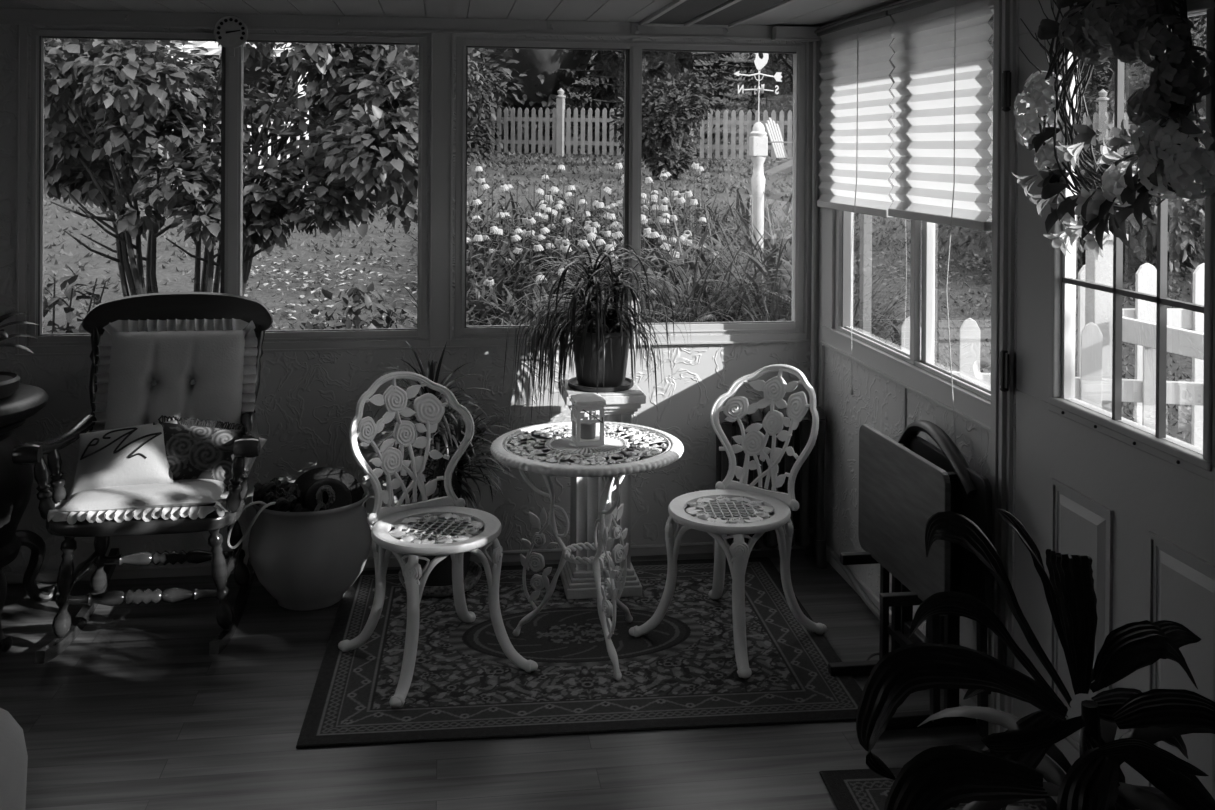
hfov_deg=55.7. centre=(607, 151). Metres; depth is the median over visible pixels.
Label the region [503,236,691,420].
trailing plant
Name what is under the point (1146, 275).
picket fence
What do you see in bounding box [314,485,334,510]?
braided cord
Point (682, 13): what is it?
ceiling vent
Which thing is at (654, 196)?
coneflower
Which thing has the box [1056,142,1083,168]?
flower
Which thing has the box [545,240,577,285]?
coneflower
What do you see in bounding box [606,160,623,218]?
coneflower
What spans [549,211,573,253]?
coneflower
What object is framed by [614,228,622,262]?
coneflower
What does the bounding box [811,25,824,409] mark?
trim
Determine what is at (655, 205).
coneflower
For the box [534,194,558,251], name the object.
coneflower
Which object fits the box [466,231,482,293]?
coneflower
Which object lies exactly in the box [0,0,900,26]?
ceiling
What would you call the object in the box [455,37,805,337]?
window
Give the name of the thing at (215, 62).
shrub
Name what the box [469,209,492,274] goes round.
coneflower
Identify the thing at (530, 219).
coneflower
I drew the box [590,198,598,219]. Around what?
coneflower
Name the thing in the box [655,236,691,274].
coneflower
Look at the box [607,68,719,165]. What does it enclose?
shrub
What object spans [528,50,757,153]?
conifer tree
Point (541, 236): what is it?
coneflower
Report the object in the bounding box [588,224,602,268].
coneflower
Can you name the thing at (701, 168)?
coneflower
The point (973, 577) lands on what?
tray table
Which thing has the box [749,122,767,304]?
post
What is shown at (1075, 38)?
flower
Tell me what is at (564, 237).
coneflower
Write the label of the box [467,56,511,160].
shrub
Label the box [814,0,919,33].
ceiling pipe
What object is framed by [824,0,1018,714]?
wall
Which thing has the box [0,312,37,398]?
plant
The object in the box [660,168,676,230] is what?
coneflower
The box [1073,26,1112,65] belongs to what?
flower
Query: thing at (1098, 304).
gate post
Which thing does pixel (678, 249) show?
coneflower
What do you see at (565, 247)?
coneflower
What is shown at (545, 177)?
coneflower
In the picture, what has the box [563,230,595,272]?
coneflower
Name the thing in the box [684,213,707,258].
coneflower
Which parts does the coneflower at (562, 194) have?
stem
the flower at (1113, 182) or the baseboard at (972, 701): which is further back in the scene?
the baseboard at (972, 701)
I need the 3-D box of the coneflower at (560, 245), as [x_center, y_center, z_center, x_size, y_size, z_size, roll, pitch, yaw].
[-0.248,0.923,8.698,0.321,0.483,0.232,0,0,29]
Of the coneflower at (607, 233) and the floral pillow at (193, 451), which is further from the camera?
the coneflower at (607, 233)
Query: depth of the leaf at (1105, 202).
2.39 m
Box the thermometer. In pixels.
[214,15,248,55]
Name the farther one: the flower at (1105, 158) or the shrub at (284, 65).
the shrub at (284, 65)
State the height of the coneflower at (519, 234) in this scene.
0.502 m
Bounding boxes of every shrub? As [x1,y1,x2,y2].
[44,38,73,76]
[51,39,255,167]
[243,46,469,152]
[295,46,490,155]
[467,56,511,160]
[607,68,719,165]
[641,89,703,179]
[921,138,1146,271]
[1077,15,1206,141]
[1077,110,1205,275]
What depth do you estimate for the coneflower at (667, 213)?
9.23 m
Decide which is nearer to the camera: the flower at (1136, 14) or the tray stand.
the flower at (1136, 14)
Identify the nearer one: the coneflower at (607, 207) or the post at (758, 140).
the post at (758, 140)
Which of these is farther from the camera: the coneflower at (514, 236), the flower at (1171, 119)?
the coneflower at (514, 236)
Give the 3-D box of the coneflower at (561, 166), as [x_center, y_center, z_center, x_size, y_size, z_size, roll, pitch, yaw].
[-0.448,0.505,10.202,0.242,0.830,0.233,0,0,10]
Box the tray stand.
[828,420,976,730]
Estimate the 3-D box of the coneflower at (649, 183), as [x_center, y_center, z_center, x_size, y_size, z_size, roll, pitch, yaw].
[0.383,0.577,10.299,0.239,0.709,0.233,0,0,-31]
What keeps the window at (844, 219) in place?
in the wall at (876, 401)
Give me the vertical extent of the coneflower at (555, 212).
0.630 m
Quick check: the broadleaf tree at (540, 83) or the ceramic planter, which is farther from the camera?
the broadleaf tree at (540, 83)
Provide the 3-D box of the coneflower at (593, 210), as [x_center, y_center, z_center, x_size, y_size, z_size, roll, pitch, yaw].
[-0.114,0.762,9.452,0.260,0.571,0.233,0,0,20]
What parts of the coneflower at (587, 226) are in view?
stem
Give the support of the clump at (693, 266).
on the ground at (170, 271)
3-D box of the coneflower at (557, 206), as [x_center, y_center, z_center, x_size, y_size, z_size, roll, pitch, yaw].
[-0.290,0.722,9.523,0.241,0.636,0.234,0,0,-45]
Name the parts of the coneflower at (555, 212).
stem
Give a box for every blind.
[817,10,893,217]
[888,0,992,230]
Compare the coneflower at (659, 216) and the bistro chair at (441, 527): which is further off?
the coneflower at (659, 216)
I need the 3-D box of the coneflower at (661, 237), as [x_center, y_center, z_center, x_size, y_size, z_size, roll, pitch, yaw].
[0.473,0.893,8.651,0.236,0.580,0.258,0,0,7]
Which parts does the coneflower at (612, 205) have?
stem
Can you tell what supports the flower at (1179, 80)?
on the wreath
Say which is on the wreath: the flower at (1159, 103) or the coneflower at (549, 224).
the flower at (1159, 103)
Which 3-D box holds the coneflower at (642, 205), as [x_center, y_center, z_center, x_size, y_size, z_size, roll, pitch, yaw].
[0.293,0.749,9.420,0.263,0.637,0.232,0,0,1]
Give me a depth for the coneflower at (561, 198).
9.91 m
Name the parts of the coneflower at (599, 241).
stem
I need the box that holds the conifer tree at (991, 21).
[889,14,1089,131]
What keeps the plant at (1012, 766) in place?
on the rug at (856, 789)
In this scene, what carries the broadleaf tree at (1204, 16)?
on the ground at (170, 271)
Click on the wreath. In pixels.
(1168, 161)
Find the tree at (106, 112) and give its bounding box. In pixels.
[44,38,469,296]
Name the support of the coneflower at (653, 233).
on the ground at (170, 271)
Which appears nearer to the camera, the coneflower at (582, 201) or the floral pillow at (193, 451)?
the floral pillow at (193, 451)
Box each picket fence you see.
[490,88,1139,161]
[901,316,1202,429]
[1077,263,1203,448]
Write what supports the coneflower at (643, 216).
on the ground at (170, 271)
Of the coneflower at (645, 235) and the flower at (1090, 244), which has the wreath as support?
the flower at (1090, 244)
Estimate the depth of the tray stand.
3.19 m
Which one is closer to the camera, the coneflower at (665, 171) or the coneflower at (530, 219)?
the coneflower at (530, 219)
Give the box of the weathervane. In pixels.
[734,53,781,121]
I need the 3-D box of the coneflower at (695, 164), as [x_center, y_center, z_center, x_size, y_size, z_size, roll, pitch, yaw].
[0.770,0.503,10.356,0.239,0.859,0.235,1,0,32]
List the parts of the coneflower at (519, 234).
stem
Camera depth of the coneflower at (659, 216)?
9.34 m
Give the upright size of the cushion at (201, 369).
0.536 m
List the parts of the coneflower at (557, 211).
stem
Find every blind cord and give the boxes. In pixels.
[850,28,857,394]
[946,0,955,444]
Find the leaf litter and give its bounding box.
[213,254,555,328]
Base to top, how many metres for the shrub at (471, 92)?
2.552 m
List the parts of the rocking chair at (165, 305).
arm post, arm, arm post, leg, post, leg, seat, crest rail, leg, arm post, leg, arm post, arm, post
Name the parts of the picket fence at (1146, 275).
rail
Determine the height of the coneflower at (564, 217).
0.634 m
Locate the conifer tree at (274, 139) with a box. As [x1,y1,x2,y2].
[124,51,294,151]
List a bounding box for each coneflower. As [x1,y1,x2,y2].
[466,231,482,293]
[467,163,488,250]
[467,198,481,236]
[467,223,481,276]
[467,235,510,262]
[468,175,487,239]
[468,262,493,306]
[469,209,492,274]
[473,195,498,238]
[473,226,502,287]
[474,239,500,295]
[479,181,497,244]
[482,234,508,270]
[485,239,522,266]
[487,214,528,256]
[489,234,534,292]
[490,209,508,255]
[490,223,514,288]
[492,181,514,248]
[501,207,521,258]
[503,246,537,291]
[504,182,528,246]
[511,227,547,271]
[513,210,547,259]
[514,224,546,275]
[522,186,543,259]
[522,208,547,272]
[522,209,545,263]
[524,208,550,271]
[524,231,571,277]
[525,200,546,255]
[527,227,558,263]
[531,201,557,264]
[532,172,554,238]
[533,238,559,286]
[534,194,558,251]
[535,191,559,239]
[536,223,578,275]
[536,270,564,307]
[539,193,569,255]
[540,220,576,276]
[541,184,560,241]
[542,205,560,271]
[544,221,558,263]
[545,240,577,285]
[547,194,576,233]
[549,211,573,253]
[551,184,572,236]
[552,162,568,234]
[552,226,577,293]
[554,201,581,251]
[554,222,593,259]
[555,193,585,244]
[556,234,586,283]
[558,261,584,282]
[560,230,581,270]
[560,245,586,289]
[562,212,594,272]
[562,238,584,284]
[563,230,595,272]
[565,190,583,237]
[568,182,583,248]
[568,246,600,292]
[574,197,594,253]
[580,230,602,258]
[582,200,609,226]
[583,209,604,246]
[583,210,610,251]
[585,218,607,258]
[587,216,620,257]
[587,227,622,290]
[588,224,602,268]
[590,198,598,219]
[590,199,609,251]
[591,183,611,247]
[591,241,613,283]
[592,219,619,249]
[596,236,622,269]
[598,210,615,256]
[604,228,620,246]
[605,232,650,261]
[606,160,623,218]
[607,222,622,257]
[609,197,623,228]
[612,237,621,273]
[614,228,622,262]
[615,198,622,241]
[622,216,647,245]
[641,177,653,227]
[641,191,648,211]
[641,194,657,248]
[641,203,654,245]
[641,205,655,257]
[641,212,648,251]
[641,245,679,305]
[643,211,662,257]
[643,225,671,270]
[643,231,676,269]
[643,236,670,285]
[645,174,658,232]
[645,186,657,213]
[645,201,668,255]
[646,192,662,244]
[646,207,670,252]
[646,212,660,246]
[647,226,689,264]
[650,229,680,265]
[651,202,660,253]
[654,171,674,229]
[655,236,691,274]
[658,232,679,283]
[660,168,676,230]
[660,192,680,259]
[661,212,686,261]
[661,215,677,258]
[663,192,680,244]
[664,170,677,229]
[667,188,681,231]
[671,190,684,251]
[671,194,694,258]
[674,247,718,285]
[676,190,698,250]
[676,225,708,274]
[682,240,705,276]
[683,187,700,252]
[683,196,705,253]
[683,227,705,257]
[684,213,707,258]
[688,160,707,232]
[694,164,713,227]
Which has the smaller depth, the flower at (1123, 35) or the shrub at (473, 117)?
the flower at (1123, 35)
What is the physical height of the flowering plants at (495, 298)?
1.325 m
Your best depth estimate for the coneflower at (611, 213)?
9.06 m
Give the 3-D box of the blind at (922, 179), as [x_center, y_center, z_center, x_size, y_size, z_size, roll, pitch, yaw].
[0.993,-0.133,3.468,0.040,0.693,0.688,0,0,-8]
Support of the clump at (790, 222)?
on the ground at (170, 271)
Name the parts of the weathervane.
rod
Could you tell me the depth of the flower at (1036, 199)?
2.69 m
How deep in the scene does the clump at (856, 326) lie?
6.80 m
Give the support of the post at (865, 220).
on the ground at (170, 271)
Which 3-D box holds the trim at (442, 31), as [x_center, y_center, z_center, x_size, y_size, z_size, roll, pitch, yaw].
[-1.286,0.117,4.296,4.272,1.262,0.030,0,0,-8]
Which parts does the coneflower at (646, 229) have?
stem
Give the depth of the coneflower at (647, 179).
10.05 m
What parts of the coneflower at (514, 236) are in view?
stem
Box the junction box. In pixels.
[771,26,820,41]
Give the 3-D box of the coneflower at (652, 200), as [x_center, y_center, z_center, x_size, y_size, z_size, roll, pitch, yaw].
[0.342,0.699,9.573,0.232,0.696,0.234,0,0,9]
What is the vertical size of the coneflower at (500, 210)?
0.557 m
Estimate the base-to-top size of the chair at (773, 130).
0.886 m
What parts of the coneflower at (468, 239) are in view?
stem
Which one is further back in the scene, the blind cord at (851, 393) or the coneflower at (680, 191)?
the coneflower at (680, 191)
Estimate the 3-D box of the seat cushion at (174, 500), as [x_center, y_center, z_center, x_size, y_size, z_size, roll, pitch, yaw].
[-1.482,1.098,3.743,0.536,0.076,0.436,0,0,-8]
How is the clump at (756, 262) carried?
on the ground at (170, 271)
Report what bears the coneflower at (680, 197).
on the ground at (170, 271)
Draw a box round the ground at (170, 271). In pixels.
[43,148,1204,443]
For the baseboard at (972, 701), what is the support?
attached to the wall at (876, 401)
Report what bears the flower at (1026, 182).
on the wreath
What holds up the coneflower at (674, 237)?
on the ground at (170, 271)
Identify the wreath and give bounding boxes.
[1012,0,1214,259]
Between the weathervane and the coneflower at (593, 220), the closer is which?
the weathervane
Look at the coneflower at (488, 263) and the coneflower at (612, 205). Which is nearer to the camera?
the coneflower at (488, 263)
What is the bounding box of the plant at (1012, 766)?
[856,509,1214,809]
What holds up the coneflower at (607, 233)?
on the ground at (170, 271)
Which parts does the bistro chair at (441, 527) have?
leg, backrest, rail, leg, seat, leg, leg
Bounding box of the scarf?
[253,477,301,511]
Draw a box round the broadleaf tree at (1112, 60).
[1077,16,1194,131]
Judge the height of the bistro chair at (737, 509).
0.843 m
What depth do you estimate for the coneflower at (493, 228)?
8.78 m
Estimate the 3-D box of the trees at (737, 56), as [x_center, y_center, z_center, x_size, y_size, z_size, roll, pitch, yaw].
[-5.613,-8.081,50.095,140.195,16.913,33.608,0,0,-8]
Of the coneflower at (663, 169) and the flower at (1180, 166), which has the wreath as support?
the flower at (1180, 166)
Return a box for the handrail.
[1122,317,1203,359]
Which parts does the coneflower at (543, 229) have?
stem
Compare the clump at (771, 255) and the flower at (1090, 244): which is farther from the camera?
the clump at (771, 255)
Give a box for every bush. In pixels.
[43,267,112,333]
[301,282,416,329]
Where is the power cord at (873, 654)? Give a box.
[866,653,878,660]
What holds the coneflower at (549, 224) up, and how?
on the ground at (170, 271)
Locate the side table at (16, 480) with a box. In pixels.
[0,383,56,651]
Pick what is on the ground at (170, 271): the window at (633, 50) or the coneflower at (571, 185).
the coneflower at (571, 185)
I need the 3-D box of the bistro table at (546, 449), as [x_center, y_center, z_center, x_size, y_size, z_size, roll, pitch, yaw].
[-0.066,1.250,3.658,0.614,0.657,0.614,1,0,37]
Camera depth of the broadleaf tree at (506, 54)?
23.40 m
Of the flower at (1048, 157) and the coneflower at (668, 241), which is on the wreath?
the flower at (1048, 157)
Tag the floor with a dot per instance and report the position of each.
(137, 712)
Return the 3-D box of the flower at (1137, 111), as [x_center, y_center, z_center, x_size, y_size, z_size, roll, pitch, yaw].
[1.082,-0.088,2.304,0.074,0.086,0.088,0,0,-8]
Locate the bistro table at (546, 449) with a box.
[490,421,683,679]
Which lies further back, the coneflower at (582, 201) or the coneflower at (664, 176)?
the coneflower at (664, 176)
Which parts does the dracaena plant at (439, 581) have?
pot, stem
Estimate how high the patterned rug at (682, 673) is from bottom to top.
0.009 m
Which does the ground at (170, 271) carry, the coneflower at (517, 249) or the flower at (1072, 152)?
the coneflower at (517, 249)
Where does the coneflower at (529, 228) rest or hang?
on the ground at (170, 271)
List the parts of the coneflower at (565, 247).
stem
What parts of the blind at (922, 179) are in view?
head rail, rail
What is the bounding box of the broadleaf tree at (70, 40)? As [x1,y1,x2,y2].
[44,39,147,56]
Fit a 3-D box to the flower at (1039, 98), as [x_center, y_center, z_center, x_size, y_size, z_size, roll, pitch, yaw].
[1.016,-0.104,2.734,0.093,0.125,0.129,0,0,-8]
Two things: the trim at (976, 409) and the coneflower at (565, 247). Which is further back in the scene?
the coneflower at (565, 247)
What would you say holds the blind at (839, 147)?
attached to the window at (844, 219)
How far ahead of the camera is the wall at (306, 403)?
4.38 m
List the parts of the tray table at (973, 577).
leg, leg, leg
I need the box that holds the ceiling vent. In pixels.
[638,0,797,27]
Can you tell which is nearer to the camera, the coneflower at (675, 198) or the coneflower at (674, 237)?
the coneflower at (674, 237)
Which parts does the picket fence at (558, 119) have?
fence post, rail, fence post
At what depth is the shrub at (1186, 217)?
9.81 m
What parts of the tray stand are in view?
support arm, support arm, post, curved handle, post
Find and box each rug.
[296,557,862,747]
[819,767,1046,809]
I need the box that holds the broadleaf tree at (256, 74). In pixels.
[136,52,296,158]
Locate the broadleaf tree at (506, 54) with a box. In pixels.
[403,48,526,140]
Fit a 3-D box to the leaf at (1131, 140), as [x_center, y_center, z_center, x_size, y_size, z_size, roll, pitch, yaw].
[1.059,-0.012,2.301,0.064,0.061,0.060,1,0,40]
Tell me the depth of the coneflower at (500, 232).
8.82 m
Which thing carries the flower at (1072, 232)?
on the wreath
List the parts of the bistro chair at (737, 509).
leg, leg, seat, leg, rail, backrest, leg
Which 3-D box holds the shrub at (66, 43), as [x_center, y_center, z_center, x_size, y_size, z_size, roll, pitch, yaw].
[-9.015,-0.515,15.915,3.779,3.195,4.166,0,0,-4]
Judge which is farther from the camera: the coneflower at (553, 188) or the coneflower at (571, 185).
the coneflower at (571, 185)
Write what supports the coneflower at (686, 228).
on the ground at (170, 271)
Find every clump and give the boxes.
[526,188,791,322]
[578,176,875,331]
[643,216,962,358]
[654,191,950,340]
[662,190,981,348]
[696,212,990,370]
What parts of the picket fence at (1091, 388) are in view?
rail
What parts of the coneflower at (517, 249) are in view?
stem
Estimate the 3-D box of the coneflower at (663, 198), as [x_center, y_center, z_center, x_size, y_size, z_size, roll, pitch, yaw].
[0.496,0.693,9.525,0.235,0.725,0.232,0,0,26]
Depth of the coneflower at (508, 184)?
10.03 m
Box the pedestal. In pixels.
[558,378,645,598]
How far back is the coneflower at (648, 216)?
9.33 m
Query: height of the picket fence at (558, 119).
1.530 m
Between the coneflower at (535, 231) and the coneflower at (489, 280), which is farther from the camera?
the coneflower at (535, 231)
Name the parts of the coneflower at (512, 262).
stem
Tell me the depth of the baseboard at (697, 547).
4.28 m
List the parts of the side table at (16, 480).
leg, plate, leg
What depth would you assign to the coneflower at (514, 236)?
8.81 m
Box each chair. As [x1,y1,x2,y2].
[12,292,272,663]
[338,371,537,707]
[629,364,826,677]
[764,117,792,174]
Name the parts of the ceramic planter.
cord handle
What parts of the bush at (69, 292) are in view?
stem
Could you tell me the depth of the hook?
4.48 m
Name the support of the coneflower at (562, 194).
on the ground at (170, 271)
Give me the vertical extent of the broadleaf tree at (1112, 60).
9.639 m
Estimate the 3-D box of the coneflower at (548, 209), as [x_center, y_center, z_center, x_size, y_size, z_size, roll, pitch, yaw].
[-0.449,0.748,9.348,0.235,0.628,0.237,1,0,35]
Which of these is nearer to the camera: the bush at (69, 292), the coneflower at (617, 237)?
the bush at (69, 292)
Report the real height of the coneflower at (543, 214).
0.572 m
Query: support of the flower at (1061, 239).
on the wreath
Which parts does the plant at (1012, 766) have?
stem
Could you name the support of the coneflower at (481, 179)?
on the ground at (170, 271)
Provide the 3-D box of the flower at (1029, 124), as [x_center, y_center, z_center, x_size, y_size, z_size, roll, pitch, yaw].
[1.017,-0.053,2.750,0.083,0.099,0.097,0,0,-8]
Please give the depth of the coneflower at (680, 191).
9.93 m
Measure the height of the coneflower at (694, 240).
0.562 m
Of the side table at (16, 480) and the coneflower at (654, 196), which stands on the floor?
the side table at (16, 480)
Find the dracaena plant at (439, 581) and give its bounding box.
[361,341,526,596]
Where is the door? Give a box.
[998,0,1214,809]
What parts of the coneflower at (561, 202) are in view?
stem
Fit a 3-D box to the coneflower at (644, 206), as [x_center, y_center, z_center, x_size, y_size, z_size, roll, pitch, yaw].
[0.387,0.727,9.662,0.236,0.616,0.233,0,0,3]
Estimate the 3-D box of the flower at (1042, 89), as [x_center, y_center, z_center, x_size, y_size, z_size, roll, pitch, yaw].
[1.025,-0.145,2.710,0.082,0.096,0.094,0,0,-8]
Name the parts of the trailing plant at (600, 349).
pot, stem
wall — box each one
[0,24,810,571]
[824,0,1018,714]
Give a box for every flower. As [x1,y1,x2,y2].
[1012,173,1037,196]
[1013,87,1058,129]
[1014,110,1050,149]
[1024,71,1062,109]
[1026,191,1050,216]
[1034,139,1067,170]
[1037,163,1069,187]
[1043,231,1070,255]
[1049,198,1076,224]
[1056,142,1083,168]
[1058,6,1110,53]
[1060,220,1082,250]
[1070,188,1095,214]
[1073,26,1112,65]
[1073,116,1101,150]
[1079,228,1109,259]
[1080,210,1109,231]
[1082,0,1125,47]
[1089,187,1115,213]
[1096,138,1123,170]
[1101,161,1139,206]
[1107,3,1151,55]
[1107,119,1130,154]
[1111,22,1141,63]
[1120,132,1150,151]
[1122,0,1171,28]
[1127,88,1163,127]
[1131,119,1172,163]
[1134,13,1196,71]
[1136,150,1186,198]
[1141,84,1196,126]
[1148,113,1213,169]
[1149,58,1196,105]
[1156,45,1214,105]
[1159,107,1190,132]
[1161,147,1214,199]
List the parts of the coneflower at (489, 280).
stem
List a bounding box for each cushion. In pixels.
[47,479,228,524]
[91,318,257,431]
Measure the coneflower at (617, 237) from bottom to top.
0.488 m
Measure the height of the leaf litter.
0.611 m
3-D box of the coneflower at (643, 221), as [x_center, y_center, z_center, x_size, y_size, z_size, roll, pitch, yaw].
[0.185,0.779,9.396,0.249,0.568,0.268,0,0,-12]
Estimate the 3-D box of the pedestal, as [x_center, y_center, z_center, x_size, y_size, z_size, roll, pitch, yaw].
[-0.027,1.215,4.194,0.285,0.722,0.285,0,0,-8]
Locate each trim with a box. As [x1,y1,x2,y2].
[0,8,814,356]
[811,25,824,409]
[820,0,993,431]
[988,0,1015,734]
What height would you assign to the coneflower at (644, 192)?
0.720 m
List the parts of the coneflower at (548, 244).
stem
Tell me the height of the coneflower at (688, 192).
0.742 m
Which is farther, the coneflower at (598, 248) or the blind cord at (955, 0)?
the coneflower at (598, 248)
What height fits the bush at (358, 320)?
0.742 m
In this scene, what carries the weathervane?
on the post at (758, 140)
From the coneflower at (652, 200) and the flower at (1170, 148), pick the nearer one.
the flower at (1170, 148)
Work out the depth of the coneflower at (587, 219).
9.34 m
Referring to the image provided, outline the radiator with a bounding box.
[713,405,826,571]
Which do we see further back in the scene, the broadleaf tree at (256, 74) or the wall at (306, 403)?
the broadleaf tree at (256, 74)
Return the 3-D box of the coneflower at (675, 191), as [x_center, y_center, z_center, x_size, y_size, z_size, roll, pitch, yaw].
[0.569,0.646,10.056,0.232,0.670,0.233,0,0,-41]
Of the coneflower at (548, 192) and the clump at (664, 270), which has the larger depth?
the coneflower at (548, 192)
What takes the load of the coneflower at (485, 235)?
on the ground at (170, 271)
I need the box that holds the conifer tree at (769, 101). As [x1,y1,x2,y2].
[697,39,894,155]
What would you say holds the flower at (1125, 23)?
on the wreath
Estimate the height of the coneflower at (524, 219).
0.545 m
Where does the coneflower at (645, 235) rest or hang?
on the ground at (170, 271)
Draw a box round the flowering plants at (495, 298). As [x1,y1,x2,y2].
[369,185,943,364]
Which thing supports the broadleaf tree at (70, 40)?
on the ground at (170, 271)
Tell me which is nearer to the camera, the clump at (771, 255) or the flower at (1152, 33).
the flower at (1152, 33)
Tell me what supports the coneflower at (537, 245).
on the ground at (170, 271)
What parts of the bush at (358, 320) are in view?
stem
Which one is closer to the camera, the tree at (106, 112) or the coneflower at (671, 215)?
the tree at (106, 112)
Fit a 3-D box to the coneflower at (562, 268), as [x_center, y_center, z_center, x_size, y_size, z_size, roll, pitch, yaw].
[-0.210,1.006,8.222,0.233,0.509,0.435,0,0,-18]
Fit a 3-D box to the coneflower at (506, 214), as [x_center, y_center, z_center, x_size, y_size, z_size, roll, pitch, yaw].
[-0.819,0.740,9.471,0.325,0.579,0.237,1,0,44]
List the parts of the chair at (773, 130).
leg, armrest, leg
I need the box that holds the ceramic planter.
[227,480,371,610]
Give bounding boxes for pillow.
[68,420,179,498]
[153,415,244,491]
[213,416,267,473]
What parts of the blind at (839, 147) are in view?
head rail, rail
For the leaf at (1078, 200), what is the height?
0.073 m
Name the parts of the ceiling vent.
panel, panel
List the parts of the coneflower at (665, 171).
stem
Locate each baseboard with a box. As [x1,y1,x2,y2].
[4,542,804,583]
[826,544,976,721]
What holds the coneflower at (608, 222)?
on the ground at (170, 271)
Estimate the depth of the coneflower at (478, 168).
10.14 m
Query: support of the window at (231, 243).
in the wall at (306, 403)
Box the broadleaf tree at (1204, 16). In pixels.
[1191,14,1206,51]
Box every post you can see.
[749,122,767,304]
[859,214,871,336]
[1085,231,1127,412]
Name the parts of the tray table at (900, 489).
leg, leg, leg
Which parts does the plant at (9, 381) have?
pot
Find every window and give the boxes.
[30,28,427,344]
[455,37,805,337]
[835,7,993,400]
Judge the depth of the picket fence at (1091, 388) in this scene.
4.79 m
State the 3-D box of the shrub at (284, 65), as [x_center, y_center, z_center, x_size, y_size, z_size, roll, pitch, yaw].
[-3.866,-0.759,17.651,3.483,3.175,3.404,0,0,-39]
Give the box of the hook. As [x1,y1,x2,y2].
[632,23,640,33]
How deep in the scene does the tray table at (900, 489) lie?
3.30 m
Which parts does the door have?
raised panel, glass frame, raised panel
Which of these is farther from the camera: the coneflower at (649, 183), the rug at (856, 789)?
the coneflower at (649, 183)
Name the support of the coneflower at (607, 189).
on the ground at (170, 271)
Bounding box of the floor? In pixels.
[0,549,985,809]
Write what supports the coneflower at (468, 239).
on the ground at (170, 271)
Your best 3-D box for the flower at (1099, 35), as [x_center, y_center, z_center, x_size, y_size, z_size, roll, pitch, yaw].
[1.060,-0.280,2.433,0.097,0.126,0.128,0,0,-8]
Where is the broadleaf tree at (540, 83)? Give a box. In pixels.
[468,48,597,152]
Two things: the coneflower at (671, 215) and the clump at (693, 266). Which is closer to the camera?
the clump at (693, 266)
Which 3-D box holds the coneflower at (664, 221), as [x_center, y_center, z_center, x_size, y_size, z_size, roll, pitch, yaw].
[0.442,0.813,9.001,0.234,0.637,0.250,0,0,-37]
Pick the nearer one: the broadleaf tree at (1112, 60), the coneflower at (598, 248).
the coneflower at (598, 248)
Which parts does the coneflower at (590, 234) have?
stem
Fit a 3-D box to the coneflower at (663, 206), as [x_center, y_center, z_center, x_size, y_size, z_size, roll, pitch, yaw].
[0.414,0.738,9.383,0.232,0.676,0.235,0,0,-20]
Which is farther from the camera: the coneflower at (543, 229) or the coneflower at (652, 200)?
the coneflower at (652, 200)
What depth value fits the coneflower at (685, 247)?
8.70 m
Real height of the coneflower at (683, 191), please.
0.731 m
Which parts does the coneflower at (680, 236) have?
stem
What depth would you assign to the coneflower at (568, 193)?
9.59 m
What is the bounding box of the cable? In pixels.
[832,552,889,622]
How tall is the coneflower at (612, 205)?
0.684 m
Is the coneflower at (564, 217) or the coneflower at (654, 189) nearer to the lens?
the coneflower at (564, 217)
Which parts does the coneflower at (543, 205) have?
stem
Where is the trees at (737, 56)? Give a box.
[278,16,1206,146]
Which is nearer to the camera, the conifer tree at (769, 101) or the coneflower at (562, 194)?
the coneflower at (562, 194)
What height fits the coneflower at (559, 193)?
0.628 m
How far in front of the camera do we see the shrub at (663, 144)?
15.54 m
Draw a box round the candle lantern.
[570,393,606,446]
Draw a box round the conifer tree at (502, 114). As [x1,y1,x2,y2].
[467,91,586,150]
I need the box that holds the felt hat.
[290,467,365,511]
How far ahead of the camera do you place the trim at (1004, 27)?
3.06 m
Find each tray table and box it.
[858,424,950,722]
[910,436,991,736]
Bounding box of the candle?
[580,423,595,438]
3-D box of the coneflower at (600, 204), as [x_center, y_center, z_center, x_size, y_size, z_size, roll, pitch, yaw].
[-0.086,0.726,9.265,0.233,0.699,0.234,0,0,16]

